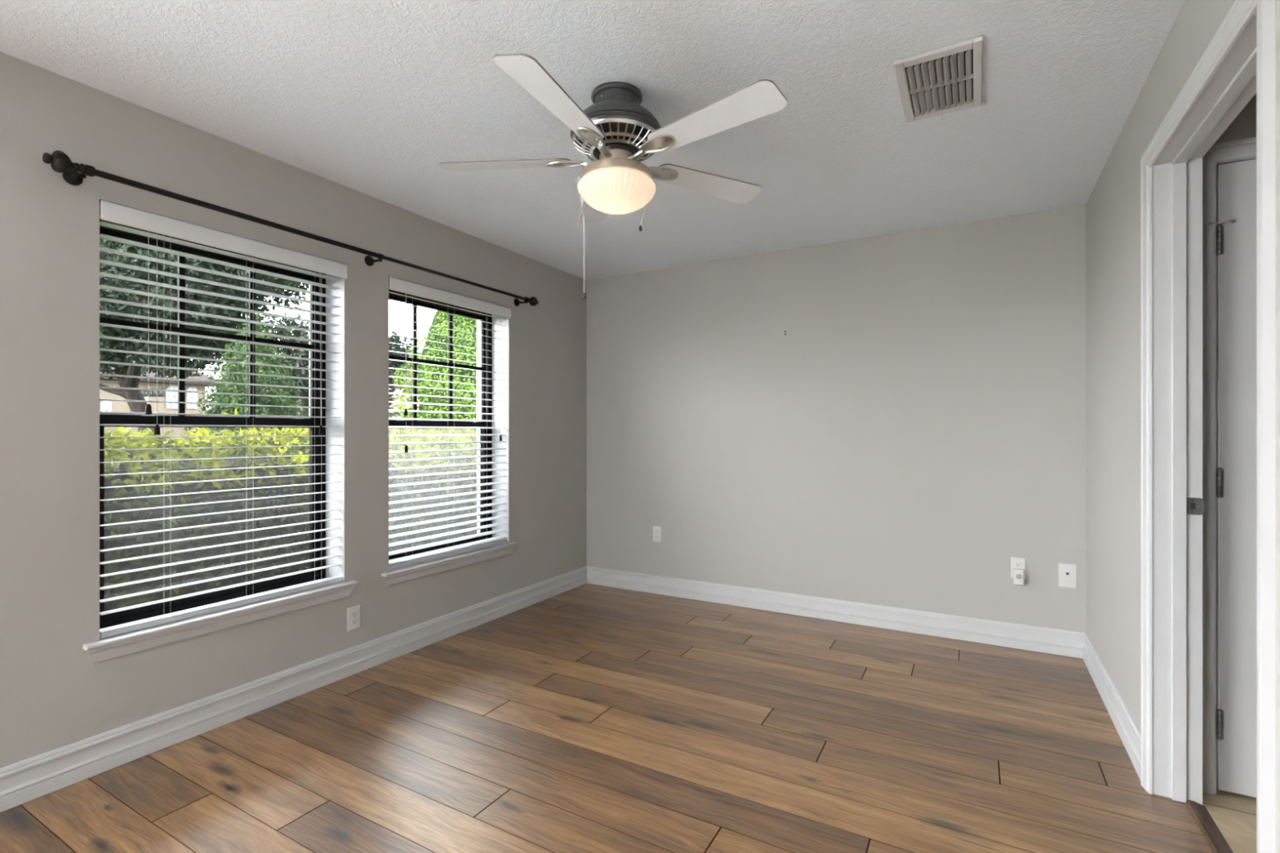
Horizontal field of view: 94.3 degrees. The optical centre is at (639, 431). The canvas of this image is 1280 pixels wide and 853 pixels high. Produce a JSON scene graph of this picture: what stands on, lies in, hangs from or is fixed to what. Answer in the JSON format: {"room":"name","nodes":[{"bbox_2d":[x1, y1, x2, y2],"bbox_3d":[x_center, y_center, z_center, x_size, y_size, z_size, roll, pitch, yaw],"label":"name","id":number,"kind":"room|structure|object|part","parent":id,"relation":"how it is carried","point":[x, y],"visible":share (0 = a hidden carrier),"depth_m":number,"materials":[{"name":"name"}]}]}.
{"room":"empty bedroom","nodes":[
{"label":"empty bedroom","id":0,"kind":"room"},
{"bbox_2d":[0,52,586,768],"bbox_3d":[-2.377,-0.001,1.639,0.292,2.440,7.400,0,0,29],"label":"wall","id":1,"kind":"structure","parent":0,"point":[53,695],"depth_m":2.39,"materials":[{"name":"paint"}]},
{"bbox_2d":[82,217,358,663],"bbox_3d":[-1.777,-0.006,2.582,0.256,1.654,1.039,0,0,29],"label":"window","id":2,"kind":"structure","parent":1,"relation":"in","point":[126,643],"depth_m":2.58,"materials":[{"name":"brown metal"}]},
{"bbox_3d":[-1.868,-0.407,2.633,0.022,0.741,0.879,0,0,29],"label":"sash","id":3,"kind":"part","parent":2,"relation":"part of","materials":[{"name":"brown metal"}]},
{"bbox_3d":[-1.883,0.343,2.641,0.008,0.755,0.879,0,0,29],"label":"screen frame","id":4,"kind":"part","parent":2,"relation":"part of","materials":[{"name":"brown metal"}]},
{"bbox_3d":[-1.848,0.329,2.621,0.022,0.784,0.867,0,0,29],"label":"sash","id":5,"kind":"part","parent":2,"relation":"part of","materials":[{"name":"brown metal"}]},
{"bbox_3d":[-1.749,0.784,2.566,0.191,0.074,1.039,0,0,29],"label":"sill","id":6,"kind":"part","parent":2,"relation":"part of","materials":[{"name":"white paint"}]},
{"bbox_2d":[99,200,346,638],"bbox_3d":[-1.720,-0.042,2.552,0.079,1.572,0.949,0,0,29],"label":"window blind","id":7,"kind":"object","parent":2,"relation":"attached to","point":[108,211],"visible":0.88,"depth_m":2.45,"materials":[{"name":"white plastic"}]},
{"bbox_3d":[-1.851,-0.402,2.277,0.002,0.758,0.002,0,0,-25],"label":"tilt cord","id":8,"kind":"part","parent":7,"relation":"part of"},
{"bbox_3d":[-1.732,0.733,2.556,0.053,0.022,0.931,0,0,29],"label":"rail","id":9,"kind":"part","parent":7,"relation":"part of","materials":[{"name":"white plastic"}]},
{"bbox_3d":[-1.554,-0.028,2.869,0.055,1.506,0.001,0,0,29],"label":"ladder cord","id":10,"kind":"part","parent":7,"relation":"part of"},
{"bbox_3d":[-1.529,-0.404,2.846,0.004,0.755,0.010,0,0,29],"label":"lift cord","id":11,"kind":"part","parent":7,"relation":"part of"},
{"bbox_2d":[42,150,538,306],"bbox_3d":[-1.349,-0.892,3.034,0.126,0.073,2.502,0,0,29],"label":"curtain rod","id":12,"kind":"object","parent":1,"relation":"attached to","point":[60,162],"visible":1,"depth_m":2.34,"materials":[{"name":"black metal"}]},
{"bbox_2d":[0,565,586,812],"bbox_3d":[-2.194,1.149,1.650,0.016,0.136,7.200,0,0,29],"label":"baseboard","id":13,"kind":"structure","parent":1,"relation":"attached to","point":[21,782],"depth_m":2.49,"materials":[{"name":"white paint"}]},
{"bbox_2d":[346,604,360,631],"bbox_3d":[-1.440,0.939,2.993,0.008,0.117,0.072,0,0,29],"label":"wall outlet","id":14,"kind":"object","parent":1,"relation":"attached to","point":[353,613],"visible":1,"depth_m":2.99,"materials":[{"name":"white plastic"}]},
{"bbox_2d":[351,611,357,617],"bbox_3d":[-1.438,0.919,2.992,0.002,0.025,0.034,0,0,29],"label":"receptacle","id":15,"kind":"object","parent":14,"relation":"attached to","point":[353,614],"depth_m":2.99,"materials":[{"name":"white plastic"}]},
{"bbox_2d":[351,618,357,625],"bbox_3d":[-1.438,0.959,2.992,0.002,0.025,0.034,0,0,29],"label":"receptacle","id":16,"kind":"object","parent":14,"relation":"attached to","point":[354,621],"depth_m":2.99,"materials":[{"name":"white plastic"}]},
{"bbox_2d":[381,288,518,586],"bbox_3d":[-1.188,-0.006,3.626,0.256,1.654,1.029,0,0,29],"label":"window","id":17,"kind":"structure","parent":1,"relation":"in","point":[404,574],"depth_m":3.79,"materials":[{"name":"brown metal"}]},
{"bbox_3d":[-1.293,0.343,3.685,0.008,0.755,0.869,0,0,29],"label":"screen frame","id":18,"kind":"part","parent":17,"relation":"part of","materials":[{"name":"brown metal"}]},
{"bbox_3d":[-1.278,-0.407,3.677,0.022,0.741,0.869,0,0,29],"label":"sash","id":19,"kind":"part","parent":17,"relation":"part of","materials":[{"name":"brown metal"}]},
{"bbox_3d":[-1.258,0.329,3.665,0.022,0.784,0.857,0,0,29],"label":"sash","id":20,"kind":"part","parent":17,"relation":"part of","materials":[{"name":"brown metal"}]},
{"bbox_3d":[-1.271,-0.042,3.672,0.065,1.582,0.937,0,0,29],"label":"frame","id":21,"kind":"part","parent":17,"relation":"part of","materials":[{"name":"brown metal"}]},
{"bbox_2d":[388,276,511,570],"bbox_3d":[-1.130,-0.042,3.596,0.079,1.572,0.939,0,0,29],"label":"window blind","id":22,"kind":"object","parent":17,"relation":"attached to","point":[395,284],"visible":0.84,"depth_m":3.53,"materials":[{"name":"white plastic"}]},
{"bbox_3d":[-1.288,-0.351,3.273,0.002,0.860,0.002,0,0,-25],"label":"tilt cord","id":23,"kind":"part","parent":22,"relation":"part of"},
{"bbox_3d":[-1.142,0.733,3.600,0.053,0.022,0.921,0,0,29],"label":"rail","id":24,"kind":"part","parent":22,"relation":"part of","materials":[{"name":"white plastic"}]},
{"bbox_3d":[-0.921,-0.379,3.923,0.004,0.805,0.010,0,0,29],"label":"lift cord","id":25,"kind":"part","parent":22,"relation":"part of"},
{"bbox_3d":[-1.159,0.784,3.610,0.191,0.074,1.029,0,0,29],"label":"sill","id":26,"kind":"part","parent":17,"relation":"part of","materials":[{"name":"white paint"}]},
{"bbox_2d":[0,0,1185,279],"bbox_3d":[-0.270,-1.281,0.541,5.042,0.120,7.560,0,0,29],"label":"ceiling","id":27,"kind":"structure","parent":0,"point":[369,97],"depth_m":2.16,"materials":[{"name":"white paint"}]},
{"bbox_2d":[438,53,786,298],"bbox_3d":[-0.086,-0.852,2.121,1.264,0.738,1.244,0,0,29],"label":"ceiling fan","id":28,"kind":"object","parent":27,"relation":"hanging from","point":[616,133],"visible":1,"depth_m":2.04,"materials":[{"name":"white wood"}]},
{"bbox_3d":[-0.492,-0.988,2.198,0.490,0.033,0.130,0,0,5],"label":"blade","id":29,"kind":"part","parent":28,"relation":"part of","materials":[{"name":"white wood"}]},
{"bbox_3d":[-0.247,-0.988,1.783,0.130,0.033,0.490,0,0,23],"label":"blade","id":30,"kind":"part","parent":28,"relation":"part of","materials":[{"name":"white wood"}]},
{"bbox_3d":[-0.222,-0.834,2.160,0.035,0.176,0.007,0,0,-4],"label":"pull chain","id":31,"kind":"part","parent":28,"relation":"part of","materials":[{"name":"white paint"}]},
{"bbox_3d":[-0.189,-0.744,2.161,0.077,0.481,0.009,0,0,1],"label":"pull chain","id":32,"kind":"part","parent":28,"relation":"part of","materials":[{"name":"white paint"}]},
{"bbox_3d":[-0.173,-0.988,2.559,0.130,0.033,0.490,0,0,-13],"label":"blade","id":33,"kind":"part","parent":28,"relation":"part of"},
{"bbox_2d":[572,118,655,162],"bbox_3d":[-0.084,-1.035,2.159,0.322,0.053,0.322,0,0,29],"label":"vent grille","id":34,"kind":"object","parent":28,"relation":"attached to","point":[628,135],"depth_m":2.06,"materials":[{"name":"silver metal"}]},
{"bbox_3d":[-0.084,-0.860,2.159,0.285,0.114,0.284,0,0,29],"label":"lamp shade","id":35,"kind":"part","parent":28,"relation":"part of","materials":[{"name":"white glass"}]},
{"bbox_3d":[0.269,-0.988,2.367,0.490,0.033,0.130,0,0,-31],"label":"blade","id":36,"kind":"part","parent":28,"relation":"part of","materials":[{"name":"white wood"}]},
{"bbox_3d":[0.223,-0.988,1.887,0.490,0.033,0.130,0,0,41],"label":"blade","id":37,"kind":"part","parent":28,"relation":"part of","materials":[{"name":"white wood"}]},
{"bbox_2d":[893,35,982,123],"bbox_3d":[1.049,-1.202,2.076,0.255,0.038,0.425,0,0,29],"label":"ceiling vent","id":38,"kind":"object","parent":27,"relation":"in","point":[947,79],"visible":1,"depth_m":2.04,"materials":[{"name":"white metal"}]},
{"bbox_2d":[0,583,1256,852],"bbox_3d":[-0.242,1.234,0.445,4.640,0.030,7.420,0,0,29],"label":"floor","id":39,"kind":"structure","parent":0,"point":[587,717],"depth_m":2.21,"materials":[{"name":"brown wood"}]},
{"bbox_2d":[1185,799,1233,852],"bbox_3d":[1.597,1.214,1.558,0.051,0.009,0.889,0,0,29],"label":"trim","id":40,"kind":"structure","parent":39,"relation":"on","point":[1207,826],"depth_m":1.82,"materials":[{"name":"brown wood"}]},
{"bbox_2d":[586,204,1085,632],"bbox_3d":[1.528,-0.001,3.775,4.992,2.440,0.160,0,0,29],"label":"wall","id":41,"kind":"structure","parent":0,"point":[915,428],"depth_m":3.76,"materials":[{"name":"paint"}]},
{"bbox_2d":[653,525,661,542],"bbox_3d":[0.127,0.770,4.469,0.072,0.117,0.008,0,0,29],"label":"wall outlet","id":42,"kind":"object","parent":41,"relation":"attached to","point":[656,530],"visible":1,"depth_m":4.47,"materials":[{"name":"white plastic"}]},
{"bbox_2d":[586,565,1085,658],"bbox_3d":[0.979,1.149,3.984,3.247,0.136,0.016,0,0,29],"label":"baseboard","id":43,"kind":"structure","parent":41,"relation":"attached to","point":[1024,637],"depth_m":3.75,"materials":[{"name":"white paint"}]},
{"bbox_2d":[1010,556,1026,579],"bbox_3d":[2.126,0.767,3.341,0.072,0.117,0.008,0,0,29],"label":"wall outlet","id":44,"kind":"object","parent":41,"relation":"attached to","point":[1015,562],"visible":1,"depth_m":3.34,"materials":[{"name":"white plastic"}]},
{"bbox_2d":[1014,562,1022,567],"bbox_3d":[2.125,0.748,3.338,0.034,0.025,0.002,0,0,29],"label":"receptacle","id":45,"kind":"object","parent":44,"relation":"attached to","point":[1016,564],"depth_m":3.34,"materials":[{"name":"white plastic"}]},
{"bbox_2d":[1013,568,1024,585],"bbox_3d":[2.119,0.812,3.323,0.051,0.088,0.028,0,0,29],"label":"plug","id":46,"kind":"object","parent":44,"relation":"attached to","point":[1018,574],"visible":1,"depth_m":3.31,"materials":[{"name":"white plastic"}]},
{"bbox_2d":[1015,573,1022,579],"bbox_3d":[2.112,0.808,3.312,0.030,0.030,0.001,0,0,29],"label":"grille","id":47,"kind":"object","parent":46,"relation":"attached to","point":[1018,576],"depth_m":3.31,"materials":[{"name":"grey plastic"}]},
{"bbox_2d":[1057,562,1076,588],"bbox_3d":[2.322,0.783,3.226,0.082,0.131,0.015,0,0,29],"label":"plate","id":48,"kind":"object","parent":41,"relation":"attached to","point":[1067,573],"visible":1,"depth_m":3.23,"materials":[{"name":"white plastic"}]},
{"bbox_2d":[1085,0,1279,852],"bbox_3d":[0.628,-0.001,-0.057,0.115,2.440,7.400,0,0,29],"label":"wall","id":49,"kind":"structure","parent":0,"point":[1113,208],"depth_m":2.35,"materials":[{"name":"paint"}]},
{"bbox_2d":[1082,633,1140,779],"bbox_3d":[2.067,1.149,2.625,0.016,0.136,1.314,0,0,29],"label":"baseboard","id":50,"kind":"structure","parent":49,"relation":"attached to","point":[1126,726],"depth_m":2.47,"materials":[{"name":"white paint"}]},
{"bbox_2d":[1140,0,1275,852],"bbox_3d":[1.552,0.136,1.583,0.152,2.165,0.998,0,0,29],"label":"door frame","id":51,"kind":"structure","parent":49,"relation":"in","point":[1237,64],"depth_m":1.95,"materials":[{"name":"white paint"}]},
{"bbox_3d":[1.817,0.244,1.943,0.044,0.056,0.002,0,0,29],"label":"strike plate","id":52,"kind":"part","parent":51,"relation":"part of","materials":[{"name":"metal"}]},
{"bbox_2d":[1213,93,1256,144],"bbox_3d":[2.451,-0.001,1.776,1.258,2.440,0.110,0,0,29],"label":"wall","id":53,"kind":"structure","parent":0,"point":[1244,125],"depth_m":1.97,"materials":[{"name":"paint"}]},
{"bbox_2d":[1202,137,1256,797],"bbox_3d":[2.295,0.128,1.843,0.891,2.180,0.137,0,0,29],"label":"door","id":54,"kind":"structure","parent":53,"relation":"in","point":[1228,168],"depth_m":1.99,"materials":[{"name":"white paint"}]},
{"label":"outside","id":55,"kind":"structure","parent":0,"visible":0},
{"bbox_3d":[-18.308,1.419,32.109,82.000,0.100,120.000,0,0,29],"label":"ground","id":56,"kind":"structure","parent":55,"visible":0},
{"bbox_2d":[139,388,164,404],"bbox_3d":[-9.954,0.247,12.000,0.640,2.245,0.050,0,0,-11],"label":"street sign","id":57,"kind":"object","parent":56,"relation":"on","point":[146,393],"visible":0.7,"depth_m":12.01,"materials":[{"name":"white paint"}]},
{"bbox_3d":[-9.954,-0.791,12.000,0.640,0.170,0.012,0,0,-9],"label":"sign blade","id":58,"kind":"part","parent":57,"relation":"part of","materials":[{"name":"metal"}]},
{"bbox_2d":[99,360,220,464],"bbox_3d":[-22.988,-1.081,20.770,7.900,4.900,11.550,0,0,29],"label":"house","id":59,"kind":"structure","parent":56,"relation":"on","point":[104,406],"depth_m":22.47,"materials":[{"name":"beige paint"}]},
{"bbox_3d":[-18.805,-0.731,20.934,0.025,0.675,0.225,0,0,29],"label":"pane","id":60,"kind":"part","parent":59,"relation":"part of","materials":[{"name":"white glass"}]},
{"bbox_3d":[-17.799,-1.331,22.715,0.025,0.758,0.378,0,0,29],"label":"pane","id":61,"kind":"part","parent":59,"relation":"part of","materials":[{"name":"white glass"}]},
{"bbox_3d":[-17.504,-1.331,23.237,0.025,0.770,0.270,0,0,29],"label":"pane","id":62,"kind":"part","parent":59,"relation":"part of","materials":[{"name":"white glass"}]},
{"bbox_2d":[99,238,309,462],"bbox_3d":[-7.212,-1.230,8.856,6.251,5.251,2.693,0,0,14],"label":"oak tree","id":63,"kind":"object","parent":56,"relation":"on","point":[126,370],"visible":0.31,"depth_m":8.11,"materials":[{"name":"green plant"}]},
{"bbox_2d":[176,313,309,462],"bbox_3d":[-3.706,0.116,5.716,1.743,2.506,1.742,0,0,-30],"label":"conical tree","id":64,"kind":"object","parent":56,"relation":"on","point":[229,366],"visible":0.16,"depth_m":5.49,"materials":[{"name":"green plant"}]},
{"bbox_2d":[264,311,309,440],"bbox_3d":[-7.292,-0.634,13.077,1.801,4.006,1.763,0,0,29],"label":"shade tree","id":65,"kind":"object","parent":56,"relation":"on","point":[290,322],"visible":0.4,"depth_m":12.73,"materials":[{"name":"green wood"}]},
{"bbox_2d":[104,407,476,611],"bbox_3d":[-1.686,0.611,5.240,1.212,1.550,7.063,0,0,29],"label":"hedge","id":66,"kind":"object","parent":56,"relation":"on","point":[142,442],"visible":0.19,"depth_m":3.39,"materials":[{"name":"green plant"}]},
{"bbox_2d":[284,346,419,429],"bbox_3d":[-13.667,-1.606,29.144,7.900,5.950,5.900,0,0,29],"label":"shade tree","id":67,"kind":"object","parent":56,"relation":"on","point":[407,371],"visible":0.05,"depth_m":27.35,"materials":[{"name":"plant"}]},
{"bbox_2d":[388,329,413,417],"bbox_3d":[-5.098,-0.365,12.063,1.008,3.468,1.112,0,0,-38],"label":"shade tree","id":68,"kind":"object","parent":56,"relation":"on","point":[392,347],"visible":0.33,"depth_m":11.97,"materials":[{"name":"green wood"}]},
{"bbox_2d":[388,379,435,453],"bbox_3d":[-2.817,0.419,6.692,1.014,1.999,1.031,0,0,29],"label":"flowering bush","id":69,"kind":"object","parent":56,"relation":"on","point":[394,413],"visible":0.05,"depth_m":6.74,"materials":[{"name":"green plant"}]},
{"bbox_2d":[390,308,476,452],"bbox_3d":[-2.468,-0.503,8.666,2.991,3.744,3.001,0,0,29],"label":"conical tree","id":70,"kind":"object","parent":56,"relation":"on","point":[429,344],"visible":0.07,"depth_m":7.97,"materials":[{"name":"green plant"}]}
]}

